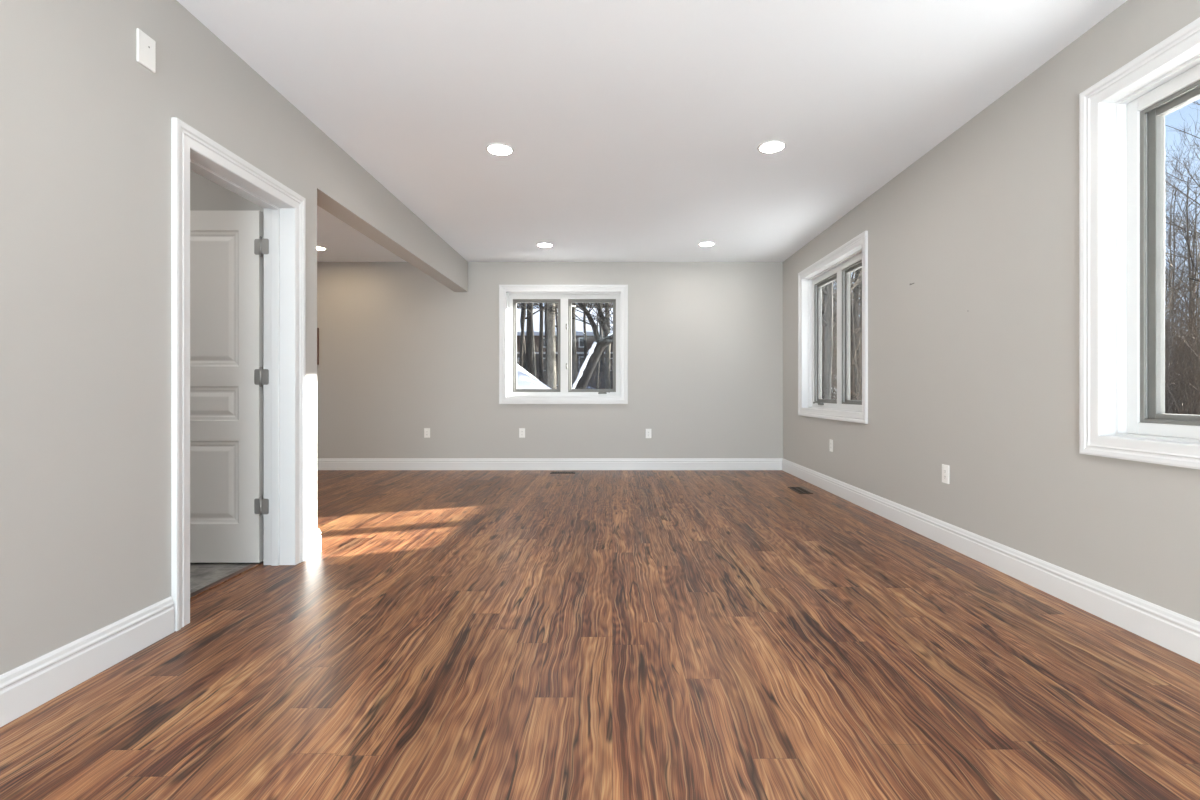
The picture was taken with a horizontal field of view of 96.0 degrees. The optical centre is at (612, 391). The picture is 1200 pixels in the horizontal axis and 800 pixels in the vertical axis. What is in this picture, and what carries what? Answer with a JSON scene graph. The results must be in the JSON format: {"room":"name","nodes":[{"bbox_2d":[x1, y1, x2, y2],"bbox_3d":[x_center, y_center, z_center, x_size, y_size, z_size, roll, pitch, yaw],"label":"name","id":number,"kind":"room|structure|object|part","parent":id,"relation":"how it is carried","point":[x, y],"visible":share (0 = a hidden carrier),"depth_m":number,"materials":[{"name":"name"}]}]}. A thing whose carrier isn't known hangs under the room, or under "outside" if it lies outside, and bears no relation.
{"room":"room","nodes":[
{"label":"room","id":0,"kind":"room"},
{"bbox_2d":[0,0,316,674],"bbox_3d":[-1.924,-0.325,-0.319,0.170,2.650,7.362,0,0,0],"label":"wall","id":1,"kind":"structure","parent":0,"point":[85,126],"depth_m":1.93,"materials":[{"name":"beige paint"}]},
{"bbox_2d":[0,596,173,726],"bbox_3d":[-1.831,0.926,-0.877,0.017,0.148,6.246,0,0,0],"label":"baseboard","id":2,"kind":"structure","parent":1,"relation":"attached to","point":[32,684],"depth_m":1.85,"materials":[{"name":"white wood"}]},
{"bbox_2d":[137,28,155,72],"bbox_3d":[-1.834,-1.340,2.125,0.010,0.128,0.080,0,0,0],"label":"blank wall plate","id":3,"kind":"object","parent":1,"relation":"attached to","point":[146,46],"visible":1,"depth_m":2.12,"materials":[{"name":"white plastic"}]},
{"bbox_2d":[171,117,305,630],"bbox_3d":[-1.912,-0.071,2.725,0.194,2.143,0.946,0,0,0],"label":"door frame","id":4,"kind":"structure","parent":1,"relation":"in","point":[284,208],"depth_m":3.10,"materials":[{"name":"white wood"}]},
{"bbox_2d":[190,211,268,562],"bbox_3d":[-2.386,-0.029,3.105,0.817,2.033,0.098,0,0,0],"label":"door","id":5,"kind":"structure","parent":4,"relation":"attached to","point":[228,376],"depth_m":3.12,"materials":[{"name":"white paint"}]},
{"bbox_2d":[190,564,259,598],"bbox_3d":[-2.053,0.996,2.725,0.045,0.008,0.770,0,0,0],"label":"threshold","id":6,"kind":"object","parent":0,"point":[216,583],"depth_m":2.83,"materials":[{"name":"brown wood"}]},
{"bbox_2d":[190,170,263,534],"bbox_3d":[-3.604,-0.325,3.281,3.191,2.650,0.162,0,0,0],"label":"wall","id":7,"kind":"structure","parent":0,"point":[205,195],"depth_m":3.20,"materials":[{"name":"beige paint"}]},
{"bbox_2d":[190,561,263,592],"bbox_3d":[-3.000,1.060,2.190,1.900,0.120,2.180,0,0,0],"label":"floor","id":8,"kind":"structure","parent":0,"point":[202,575],"depth_m":3.00,"materials":[{"name":"tile"}]},
{"bbox_2d":[306,528,320,558],"bbox_3d":[-3.511,0.926,3.292,3.378,0.148,0.175,0,0,0],"label":"baseboard","id":9,"kind":"structure","parent":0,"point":[313,538],"depth_m":3.29,"materials":[{"name":"white wood"}]},
{"bbox_2d":[317,262,782,457],"bbox_3d":[-1.413,-0.325,6.980,7.573,2.650,0.200,0,0,0],"label":"wall","id":10,"kind":"structure","parent":0,"point":[403,353],"depth_m":6.88,"materials":[{"name":"beige paint"}]},
{"bbox_2d":[317,328,318,364],"bbox_3d":[-3.969,-0.575,6.869,0.462,0.470,0.022,0,0,0],"label":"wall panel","id":11,"kind":"object","parent":10,"relation":"attached to","point":[317,328],"visible":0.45,"depth_m":6.86,"materials":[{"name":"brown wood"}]},
{"bbox_2d":[424,428,429,437],"bbox_3d":[-2.360,0.528,6.876,0.074,0.120,0.008,0,0,0],"label":"power outlet","id":12,"kind":"object","parent":10,"relation":"attached to","point":[426,430],"visible":1,"depth_m":6.87,"materials":[{"name":"white plastic"}]},
{"bbox_2d":[519,428,524,437],"bbox_3d":[-1.150,0.528,6.876,0.074,0.120,0.008,0,0,0],"label":"power outlet","id":13,"kind":"object","parent":10,"relation":"attached to","point":[521,430],"visible":1,"depth_m":6.87,"materials":[{"name":"white plastic"}]},
{"bbox_2d":[317,458,782,469],"bbox_3d":[-1.514,0.926,6.872,7.373,0.148,0.017,0,0,0],"label":"baseboard","id":14,"kind":"structure","parent":10,"relation":"attached to","point":[322,463],"depth_m":6.86,"materials":[{"name":"white wood"}]},
{"bbox_2d":[499,285,627,403],"bbox_3d":[-0.622,-0.599,6.968,1.638,1.516,0.224,0,0,0],"label":"window","id":15,"kind":"structure","parent":10,"relation":"in","point":[509,295],"depth_m":6.98,"materials":[{"name":"white wood"}]},
{"bbox_3d":[-0.980,-0.595,7.038,0.612,1.198,0.040,0,0,0],"label":"sash","id":16,"kind":"part","parent":15,"relation":"part of","materials":[{"name":"clear glass"}]},
{"bbox_3d":[-0.264,-0.595,7.038,0.612,1.198,0.040,0,0,0],"label":"sash","id":17,"kind":"part","parent":15,"relation":"part of","materials":[{"name":"clear glass"}]},
{"bbox_2d":[646,429,650,437],"bbox_3d":[0.460,0.535,6.876,0.074,0.120,0.008,0,0,0],"label":"power outlet","id":18,"kind":"object","parent":10,"relation":"attached to","point":[648,431],"visible":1,"depth_m":6.87,"materials":[{"name":"white plastic"}]},
{"bbox_2d":[0,470,1199,799],"bbox_3d":[-1.488,1.060,1.440,7.723,0.120,11.280,0,0,0],"label":"floor","id":19,"kind":"structure","parent":0,"point":[449,634],"depth_m":1.95,"materials":[{"name":"brown wood"}]},
{"bbox_2d":[550,472,575,473],"bbox_3d":[-0.606,0.998,6.640,0.305,0.005,0.125,0,0,0],"label":"floor vent","id":20,"kind":"object","parent":19,"relation":"in","point":[551,472],"visible":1,"depth_m":6.61,"materials":[{"name":"brown metal"}]},
{"bbox_2d":[788,487,812,493],"bbox_3d":[1.895,0.998,5.455,0.135,0.005,0.360,0,0,0],"label":"floor vent","id":21,"kind":"object","parent":19,"relation":"in","point":[800,490],"visible":1,"depth_m":5.44,"materials":[{"name":"brown metal"}]},
{"bbox_2d":[177,0,1126,261],"bbox_3d":[-1.488,-1.725,1.440,7.723,0.150,11.280,0,0,0],"label":"ceiling","id":22,"kind":"structure","parent":0,"point":[635,129],"depth_m":3.04,"materials":[{"name":"white paint"}]},
{"bbox_2d":[317,246,326,250],"bbox_3d":[-3.390,-1.647,6.210,0.188,0.007,0.188,0,0,0],"label":"recessed light","id":23,"kind":"object","parent":22,"relation":"in","point":[319,248],"visible":0.53,"depth_m":6.22,"materials":[{"name":"white glass"}]},
{"bbox_2d":[317,127,467,291],"bbox_3d":[-1.924,-1.459,5.121,0.170,0.382,3.518,0,0,0],"label":"beam","id":24,"kind":"structure","parent":22,"relation":"attached to","point":[346,190],"depth_m":4.30,"materials":[{"name":"beige paint"}]},
{"bbox_2d":[486,143,513,155],"bbox_3d":[-0.767,-1.647,3.680,0.188,0.007,0.188,0,0,0],"label":"recessed light","id":25,"kind":"object","parent":22,"relation":"in","point":[499,149],"visible":1,"depth_m":3.67,"materials":[{"name":"white glass"}]},
{"bbox_2d":[536,243,552,247],"bbox_3d":[-0.761,-1.647,6.080,0.188,0.007,0.188,0,0,0],"label":"recessed light","id":26,"kind":"object","parent":22,"relation":"in","point":[544,245],"visible":1,"depth_m":6.09,"materials":[{"name":"white glass"}]},
{"bbox_2d":[698,242,714,246],"bbox_3d":[1.055,-1.647,6.040,0.188,0.007,0.188,0,0,0],"label":"recessed light","id":27,"kind":"object","parent":22,"relation":"in","point":[703,244],"visible":1,"depth_m":6.05,"materials":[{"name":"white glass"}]},
{"bbox_2d":[757,140,785,152],"bbox_3d":[1.075,-1.647,3.640,0.188,0.007,0.188,0,0,0],"label":"recessed light","id":28,"kind":"object","parent":22,"relation":"in","point":[773,146],"visible":1,"depth_m":3.63,"materials":[{"name":"white glass"}]},
{"bbox_2d":[783,0,1199,621],"bbox_3d":[2.273,-0.325,1.340,0.200,2.650,11.080,0,0,0],"label":"wall","id":29,"kind":"structure","parent":0,"point":[973,364],"depth_m":2.98,"materials":[{"name":"beige paint"}]},
{"bbox_2d":[830,439,832,451],"bbox_3d":[2.169,0.536,5.355,0.008,0.120,0.074,0,0,0],"label":"power outlet","id":30,"kind":"object","parent":29,"relation":"attached to","point":[831,441],"visible":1,"depth_m":5.34,"materials":[{"name":"white plastic"}]},
{"bbox_2d":[798,231,867,423],"bbox_3d":[2.261,-0.546,5.423,0.224,1.643,1.663,0,0,0],"label":"window","id":31,"kind":"structure","parent":29,"relation":"in","point":[852,256],"depth_m":5.43,"materials":[{"name":"white wood"}]},
{"bbox_3d":[2.331,-0.542,5.788,0.040,1.325,0.624,0,0,0],"label":"sash","id":32,"kind":"part","parent":31,"relation":"part of","materials":[{"name":"clear glass"}]},
{"bbox_3d":[2.321,-0.546,5.423,0.095,1.443,1.463,0,0,0],"label":"frame","id":33,"kind":"part","parent":31,"relation":"part of","materials":[{"name":"white plastic"}]},
{"bbox_3d":[2.331,-0.542,5.059,0.040,1.325,0.624,0,0,0],"label":"sash","id":34,"kind":"part","parent":31,"relation":"part of","materials":[{"name":"clear glass"}]},
{"bbox_2d":[942,464,948,483],"bbox_3d":[2.169,0.537,3.517,0.008,0.120,0.074,0,0,0],"label":"power outlet","id":35,"kind":"object","parent":29,"relation":"attached to","point":[945,468],"visible":1,"depth_m":3.51,"materials":[{"name":"white plastic"}]},
{"bbox_2d":[943,469,946,479],"bbox_3d":[2.166,0.537,3.517,0.002,0.067,0.033,0,0,0],"label":"socket","id":36,"kind":"object","parent":35,"relation":"attached to","point":[944,470],"depth_m":3.52,"materials":[{"name":"grey plastic"}]},
{"bbox_2d":[782,459,1199,663],"bbox_3d":[2.164,0.926,1.440,0.017,0.148,10.880,0,0,0],"label":"baseboard","id":37,"kind":"structure","parent":29,"relation":"attached to","point":[1178,633],"depth_m":2.69,"materials":[{"name":"white wood"}]},
{"bbox_2d":[1079,17,1199,469],"bbox_3d":[2.261,-0.542,1.659,0.224,1.657,1.658,0,0,0],"label":"window","id":38,"kind":"structure","parent":29,"relation":"in","point":[1122,415],"depth_m":2.36,"materials":[{"name":"white wood"}]},
{"bbox_3d":[2.321,-0.542,1.659,0.095,1.457,1.458,0,0,0],"label":"frame","id":39,"kind":"part","parent":38,"relation":"part of","materials":[{"name":"white plastic"}]},
{"bbox_3d":[2.331,-0.538,2.022,0.040,1.339,0.622,0,0,0],"label":"sash","id":40,"kind":"part","parent":38,"relation":"part of","materials":[{"name":"clear glass"}]},
{"label":"outside","id":41,"kind":"structure","parent":0,"visible":0},
{"bbox_2d":[533,346,1199,404],"bbox_3d":[15.000,-2.572,15.000,120.000,8.414,120.000,0,0,0],"label":"ground","id":42,"kind":"structure","parent":41,"point":[603,376],"depth_m":24.68,"materials":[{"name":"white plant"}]},
{"bbox_2d":[520,303,526,369],"bbox_3d":[-4.891,-8.930,28.548,6.812,16.495,7.549,0,0,40],"label":"bare tree","id":43,"kind":"object","parent":42,"relation":"on","point":[524,348],"visible":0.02,"depth_m":29.00,"materials":[{"name":"grey plant"}]},
{"bbox_2d":[518,303,535,377],"bbox_3d":[-2.685,-2.375,15.966,2.002,7.071,2.615,0,0,30],"label":"bare tree","id":44,"kind":"object","parent":42,"relation":"on","point":[531,311],"visible":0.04,"depth_m":15.12,"materials":[{"name":"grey plant"}]},
{"bbox_2d":[526,303,532,374],"bbox_3d":[-3.848,-8.828,19.964,5.952,18.720,8.057,0,0,22],"label":"bare tree","id":45,"kind":"object","parent":42,"relation":"on","point":[529,347],"visible":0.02,"depth_m":18.79,"materials":[{"name":"grey plant"}]},
{"bbox_2d":[519,303,546,367],"bbox_3d":[-2.490,-5.803,16.354,4.742,13.748,6.111,0,0,19],"label":"bare tree","id":46,"kind":"object","parent":42,"relation":"on","point":[524,317],"visible":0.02,"depth_m":15.80,"materials":[{"name":"grey plant"}]},
{"bbox_2d":[517,364,550,388],"bbox_3d":[-2.483,0.420,12.032,6.950,2.340,5.050,0,0,0],"label":"snow bank","id":47,"kind":"object","parent":42,"relation":"on","point":[525,380],"visible":0.12,"depth_m":11.66,"materials":[{"name":"white snow"}]},
{"bbox_2d":[535,303,546,371],"bbox_3d":[-4.195,-9.322,30.499,7.836,16.892,8.918,0,0,27],"label":"bare tree","id":48,"kind":"object","parent":42,"relation":"on","point":[545,317],"visible":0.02,"depth_m":30.92,"materials":[{"name":"grey plant"}]},
{"bbox_2d":[539,303,543,382],"bbox_3d":[-3.945,-9.557,24.498,6.297,18.766,9.362,0,0,-27],"label":"bare tree","id":49,"kind":"object","parent":42,"relation":"on","point":[540,304],"visible":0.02,"depth_m":23.94,"materials":[{"name":"grey plant"}]},
{"bbox_2d":[543,303,557,346],"bbox_3d":[-3.981,-8.431,34.852,6.138,14.788,6.583,0,0,15],"label":"bare tree","id":50,"kind":"object","parent":42,"relation":"on","point":[556,315],"visible":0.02,"depth_m":33.88,"materials":[{"name":"grey plant"}]},
{"bbox_2d":[547,303,556,388],"bbox_3d":[-1.244,-6.083,12.920,5.014,15.005,5.414,0,0,15],"label":"bare tree","id":51,"kind":"object","parent":42,"relation":"on","point":[551,347],"visible":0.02,"depth_m":13.44,"materials":[{"name":"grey plant"}]},
{"bbox_2d":[517,308,612,371],"bbox_3d":[-3.700,-3.200,44.000,10.600,7.200,9.000,0,0,0],"label":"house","id":52,"kind":"structure","parent":42,"relation":"on","point":[536,317],"depth_m":40.02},
{"bbox_2d":[517,341,612,388],"bbox_3d":[-2.094,-1.125,26.119,9.320,4.144,20.624,0,0,-7],"label":"undergrowth","id":53,"kind":"object","parent":42,"relation":"on","point":[603,363],"visible":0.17,"depth_m":24.00,"materials":[{"name":"brown plant"}]},
{"bbox_2d":[518,303,612,388],"bbox_3d":[-0.420,-0.848,10.164,3.198,4.710,2.620,0,0,-3],"label":"leaning tree","id":54,"kind":"object","parent":42,"relation":"on","point":[585,373],"visible":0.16,"depth_m":10.14,"materials":[{"name":"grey plant"}]},
{"bbox_2d":[572,303,576,382],"bbox_3d":[-0.876,-6.730,16.653,7.750,15.158,5.906,0,0,-4],"label":"bare tree","id":55,"kind":"object","parent":42,"relation":"on","point":[574,353],"visible":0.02,"depth_m":16.95,"materials":[{"name":"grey plant"}]},
{"bbox_2d":[583,303,586,360],"bbox_3d":[-1.028,-8.928,29.518,6.952,16.249,9.361,0,0,-6],"label":"bare tree","id":56,"kind":"object","parent":42,"relation":"on","point":[584,315],"visible":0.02,"depth_m":29.79,"materials":[{"name":"grey plant"}]},
{"bbox_2d":[595,305,599,388],"bbox_3d":[-0.454,-2.985,21.021,1.919,6.437,2.212,0,0,-16],"label":"bare tree","id":57,"kind":"object","parent":42,"relation":"on","point":[598,366],"visible":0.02,"depth_m":20.97,"materials":[{"name":"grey plant"}]},
{"bbox_2d":[599,303,611,371],"bbox_3d":[-0.954,-9.587,32.465,6.327,17.250,10.202,0,0,18],"label":"bare tree","id":58,"kind":"object","parent":42,"relation":"on","point":[600,327],"visible":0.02,"depth_m":32.96,"materials":[{"name":"grey plant"}]},
{"bbox_2d":[604,303,610,388],"bbox_3d":[-0.956,-6.263,18.276,4.378,14.219,6.755,0,0,-10],"label":"bare tree","id":59,"kind":"object","parent":42,"relation":"on","point":[607,355],"visible":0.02,"depth_m":17.97,"materials":[{"name":"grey plant"}]},
{"bbox_2d":[822,282,832,398],"bbox_3d":[4.343,-5.428,10.895,7.189,14.054,5.218,0,0,-42],"label":"bare tree","id":60,"kind":"object","parent":42,"relation":"on","point":[828,291],"visible":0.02,"depth_m":10.83,"materials":[{"name":"grey plant"}]},
{"bbox_2d":[822,269,861,399],"bbox_3d":[7.616,-4.438,21.652,11.888,11.915,25.344,0,0,29],"label":"undergrowth","id":61,"kind":"object","parent":42,"relation":"on","point":[834,353],"visible":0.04,"depth_m":13.09,"materials":[{"name":"brown plant"}]},
{"bbox_2d":[822,281,861,379],"bbox_3d":[7.303,-7.125,18.475,6.446,15.286,5.766,0,0,-26],"label":"bare tree","id":62,"kind":"object","parent":42,"relation":"on","point":[835,314],"visible":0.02,"depth_m":17.83,"materials":[{"name":"grey plant"}]},
{"bbox_2d":[822,276,861,305],"bbox_3d":[4.860,-6.446,13.649,7.779,15.769,8.215,0,0,18],"label":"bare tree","id":63,"kind":"object","parent":42,"relation":"on","point":[859,280],"visible":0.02,"depth_m":12.28,"materials":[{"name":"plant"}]},
{"bbox_2d":[822,270,861,322],"bbox_3d":[8.047,-7.468,15.358,9.271,16.614,6.853,0,0,12],"label":"bare tree","id":64,"kind":"object","parent":42,"relation":"on","point":[834,320],"visible":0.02,"depth_m":16.23,"materials":[{"name":"grey plant"}]},
{"bbox_2d":[822,273,861,335],"bbox_3d":[6.854,-5.591,17.293,5.587,12.621,6.531,0,0,-29],"label":"bare tree","id":65,"kind":"object","parent":42,"relation":"on","point":[861,273],"visible":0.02,"depth_m":17.08,"materials":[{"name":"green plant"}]},
{"bbox_2d":[850,271,861,399],"bbox_3d":[6.179,-6.510,13.839,7.311,15.792,7.681,0,0,6],"label":"bare tree","id":66,"kind":"object","parent":42,"relation":"on","point":[853,335],"visible":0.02,"depth_m":12.66,"materials":[{"name":"grey plant"}]},
{"bbox_2d":[853,268,861,398],"bbox_3d":[7.841,-6.836,14.410,9.088,16.152,6.617,0,0,-7],"label":"bare tree","id":67,"kind":"object","parent":42,"relation":"on","point":[857,300],"visible":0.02,"depth_m":14.72,"materials":[{"name":"grey plant"}]},
{"bbox_2d":[853,275,861,341],"bbox_3d":[8.803,-8.021,19.691,8.450,16.628,6.631,0,0,-28],"label":"bare tree","id":68,"kind":"object","parent":42,"relation":"on","point":[861,275],"visible":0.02,"depth_m":19.64,"materials":[{"name":"grey plant"}]},
{"bbox_2d":[1165,259,1196,343],"bbox_3d":[34.158,-3.575,32.538,6.064,10.276,3.796,0,0,10],"label":"bare tree","id":69,"kind":"object","parent":42,"relation":"on","point":[1183,259],"visible":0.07,"depth_m":32.15,"materials":[{"name":"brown plant"}]},
{"bbox_2d":[1165,209,1197,357],"bbox_3d":[27.389,-3.653,27.380,3.884,10.632,5.548,0,0,13],"label":"bare tree","id":70,"kind":"object","parent":42,"relation":"on","point":[1169,209],"visible":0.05,"depth_m":26.35,"materials":[{"name":"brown plant"}]},
{"bbox_2d":[1165,219,1199,414],"bbox_3d":[23.336,-1.995,22.326,15.536,7.335,32.912,0,0,44],"label":"undergrowth","id":71,"kind":"object","parent":42,"relation":"on","point":[1176,382],"visible":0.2,"depth_m":15.47,"materials":[{"name":"brown plant"}]},
{"bbox_2d":[1165,166,1199,414],"bbox_3d":[20.937,-3.858,20.152,4.549,11.086,6.163,0,0,-8],"label":"bare tree","id":72,"kind":"object","parent":42,"relation":"on","point":[1187,206],"visible":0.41,"depth_m":19.58,"materials":[{"name":"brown plant"}]},
{"bbox_2d":[1165,148,1199,400],"bbox_3d":[26.897,-5.162,25.772,4.764,13.760,6.210,0,0,42],"label":"bare tree","id":73,"kind":"object","parent":42,"relation":"on","point":[1196,212],"visible":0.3,"depth_m":25.49,"materials":[{"name":"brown plant"}]},
{"bbox_2d":[1165,147,1199,327],"bbox_3d":[27.765,-5.057,25.976,6.816,13.623,6.727,0,0,44],"label":"bare tree","id":74,"kind":"object","parent":42,"relation":"on","point":[1173,251],"visible":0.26,"depth_m":26.37,"materials":[{"name":"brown plant"}]},
{"bbox_2d":[1165,102,1199,338],"bbox_3d":[23.034,-6.954,21.609,7.819,16.920,6.361,0,0,5],"label":"bare tree","id":75,"kind":"object","parent":42,"relation":"on","point":[1175,221],"visible":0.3,"depth_m":22.26,"materials":[{"name":"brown plant"}]},
{"bbox_2d":[1165,126,1199,412],"bbox_3d":[29.183,-5.908,27.967,7.378,15.235,5.851,0,0,3],"label":"bare tree","id":76,"kind":"object","parent":42,"relation":"on","point":[1185,254],"visible":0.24,"depth_m":27.67,"materials":[{"name":"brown plant"}]},
{"bbox_2d":[1165,110,1199,267],"bbox_3d":[24.562,-6.851,20.709,8.705,16.684,7.198,0,0,17],"label":"bare tree","id":77,"kind":"object","parent":42,"relation":"on","point":[1188,171],"visible":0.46,"depth_m":21.87,"materials":[{"name":"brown plant"}]},
{"bbox_2d":[1165,155,1199,322],"bbox_3d":[22.547,-5.707,24.072,4.966,14.555,9.467,0,0,32],"label":"bare tree","id":78,"kind":"object","parent":42,"relation":"on","point":[1188,155],"visible":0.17,"depth_m":21.82,"materials":[{"name":"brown plant"}]},
{"bbox_2d":[1165,186,1199,311],"bbox_3d":[14.307,-4.226,11.211,6.438,11.490,6.150,0,0,36],"label":"bare tree","id":79,"kind":"object","parent":42,"relation":"on","point":[1184,186],"visible":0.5,"depth_m":12.90,"materials":[{"name":"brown plant"}]},
{"bbox_2d":[1165,140,1199,317],"bbox_3d":[30.799,-6.207,27.521,5.470,15.609,7.619,0,0,-25],"label":"bare tree","id":80,"kind":"object","parent":42,"relation":"on","point":[1198,140],"visible":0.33,"depth_m":28.59,"materials":[{"name":"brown plant"}]},
{"bbox_2d":[1165,180,1199,340],"bbox_3d":[29.975,-4.924,29.417,6.629,13.334,4.925,0,0,-31],"label":"bare tree","id":81,"kind":"object","parent":42,"relation":"on","point":[1193,180],"visible":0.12,"depth_m":28.91,"materials":[{"name":"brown plant"}]},
{"bbox_2d":[1165,101,1199,323],"bbox_3d":[27.226,-6.610,25.558,8.306,16.341,6.518,0,0,43],"label":"bare tree","id":82,"kind":"object","parent":42,"relation":"on","point":[1194,101],"visible":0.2,"depth_m":26.14,"materials":[{"name":"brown plant"}]},
{"bbox_2d":[1165,200,1199,337],"bbox_3d":[25.635,-4.559,25.764,5.291,12.231,4.051,0,0,-6],"label":"bare tree","id":83,"kind":"object","parent":42,"relation":"on","point":[1178,200],"visible":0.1,"depth_m":24.72,"materials":[{"name":"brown plant"}]},
{"bbox_2d":[1165,125,1199,256],"bbox_3d":[29.126,-6.208,29.847,6.682,15.690,6.542,0,0,14],"label":"bare tree","id":84,"kind":"object","parent":42,"relation":"on","point":[1187,125],"visible":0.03,"depth_m":29.22,"materials":[{"name":"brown plant"}]},
{"bbox_2d":[1165,240,1199,329],"bbox_3d":[34.821,-4.044,31.406,6.178,11.260,3.922,0,0,12],"label":"bare tree","id":85,"kind":"object","parent":42,"relation":"on","point":[1167,240],"visible":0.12,"depth_m":31.79,"materials":[{"name":"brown plant"}]},
{"bbox_2d":[1165,261,1199,333],"bbox_3d":[31.023,-3.178,29.506,4.209,9.722,3.744,0,0,32],"label":"bare tree","id":86,"kind":"object","parent":42,"relation":"on","point":[1195,261],"visible":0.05,"depth_m":29.65,"materials":[{"name":"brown plant"}]},
{"bbox_2d":[1166,116,1199,331],"bbox_3d":[30.507,-6.412,26.945,6.185,16.031,5.280,0,0,11],"label":"bare tree","id":87,"kind":"object","parent":42,"relation":"on","point":[1181,116],"visible":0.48,"depth_m":27.62,"materials":[{"name":"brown plant"}]},
{"bbox_2d":[1166,203,1199,325],"bbox_3d":[38.280,-5.912,35.307,7.722,14.981,6.976,0,0,-35],"label":"bare tree","id":88,"kind":"object","parent":42,"relation":"on","point":[1170,203],"visible":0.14,"depth_m":34.80,"materials":[{"name":"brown plant"}]}
]}

